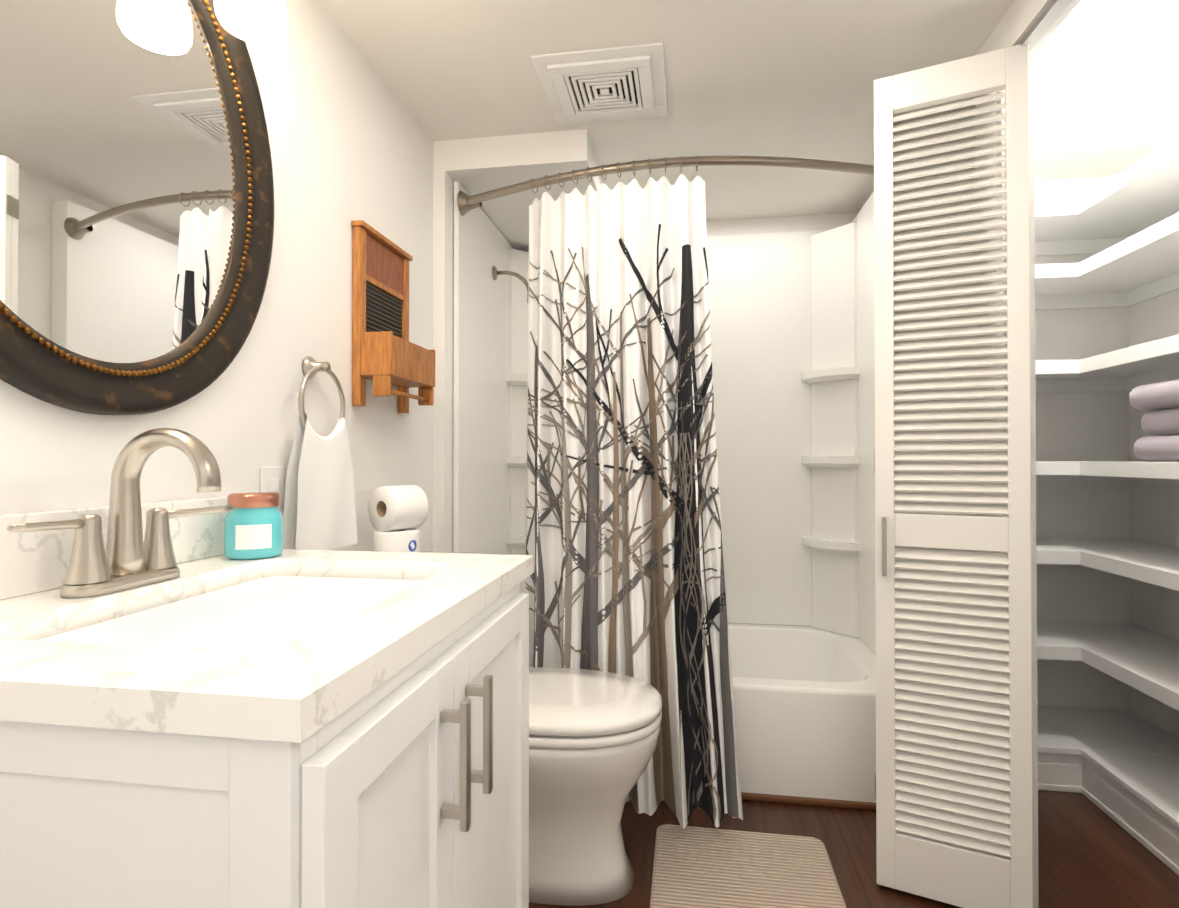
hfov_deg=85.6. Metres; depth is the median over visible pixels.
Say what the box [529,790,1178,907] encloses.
floor
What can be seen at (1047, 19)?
track rail
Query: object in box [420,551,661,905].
toilet
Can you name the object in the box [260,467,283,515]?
outlet
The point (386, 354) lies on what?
decor
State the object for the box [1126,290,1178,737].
wall
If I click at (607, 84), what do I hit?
ceiling vent
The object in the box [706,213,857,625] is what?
wall
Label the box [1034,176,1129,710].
wall
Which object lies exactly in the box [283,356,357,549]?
towel ring
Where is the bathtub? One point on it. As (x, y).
(793, 343)
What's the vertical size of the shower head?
0.156 m
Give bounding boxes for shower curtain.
[525,174,742,828]
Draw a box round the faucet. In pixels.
[7,428,233,597]
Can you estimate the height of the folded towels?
0.214 m
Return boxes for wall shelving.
[1035,134,1178,875]
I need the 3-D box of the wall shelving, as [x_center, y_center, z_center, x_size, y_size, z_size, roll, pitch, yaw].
[1.416,0.125,1.301,0.786,1.885,2.198,0,0,9]
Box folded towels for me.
[1129,379,1178,461]
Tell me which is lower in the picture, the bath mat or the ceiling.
the bath mat
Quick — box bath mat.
[650,824,846,907]
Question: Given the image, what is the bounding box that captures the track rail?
[1018,0,1072,51]
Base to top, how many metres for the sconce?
0.288 m
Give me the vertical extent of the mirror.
0.840 m
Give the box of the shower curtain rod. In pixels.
[457,155,873,215]
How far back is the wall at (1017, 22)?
1.49 m
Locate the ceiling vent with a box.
[531,42,667,124]
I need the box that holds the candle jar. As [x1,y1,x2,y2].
[224,492,282,559]
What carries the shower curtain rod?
attached to the wall at (350, 140)
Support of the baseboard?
attached to the bathtub
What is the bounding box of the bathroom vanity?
[0,496,533,907]
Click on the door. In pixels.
(954, 776)
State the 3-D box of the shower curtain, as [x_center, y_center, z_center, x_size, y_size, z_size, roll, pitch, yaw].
[0.100,0.101,1.873,0.683,1.843,0.153,0,0,18]
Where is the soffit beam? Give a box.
[445,129,602,251]
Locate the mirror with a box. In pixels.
[0,0,273,414]
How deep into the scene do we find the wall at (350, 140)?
1.43 m
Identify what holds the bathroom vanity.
on the floor
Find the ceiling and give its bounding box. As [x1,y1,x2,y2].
[320,0,1178,220]
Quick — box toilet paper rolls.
[368,485,428,552]
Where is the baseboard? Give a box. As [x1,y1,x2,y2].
[741,792,875,810]
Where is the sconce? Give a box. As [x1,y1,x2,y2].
[214,0,287,44]
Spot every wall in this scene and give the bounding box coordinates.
[0,0,453,551]
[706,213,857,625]
[948,0,1081,907]
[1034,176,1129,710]
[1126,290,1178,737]
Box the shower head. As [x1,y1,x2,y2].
[492,266,528,302]
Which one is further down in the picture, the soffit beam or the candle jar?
the candle jar
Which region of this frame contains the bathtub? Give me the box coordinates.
[453,181,922,802]
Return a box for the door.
[873,44,1032,907]
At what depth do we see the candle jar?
1.06 m
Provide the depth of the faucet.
0.82 m
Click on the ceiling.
(786, 78)
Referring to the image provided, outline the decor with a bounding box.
[351,220,434,413]
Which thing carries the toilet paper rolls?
on the toilet

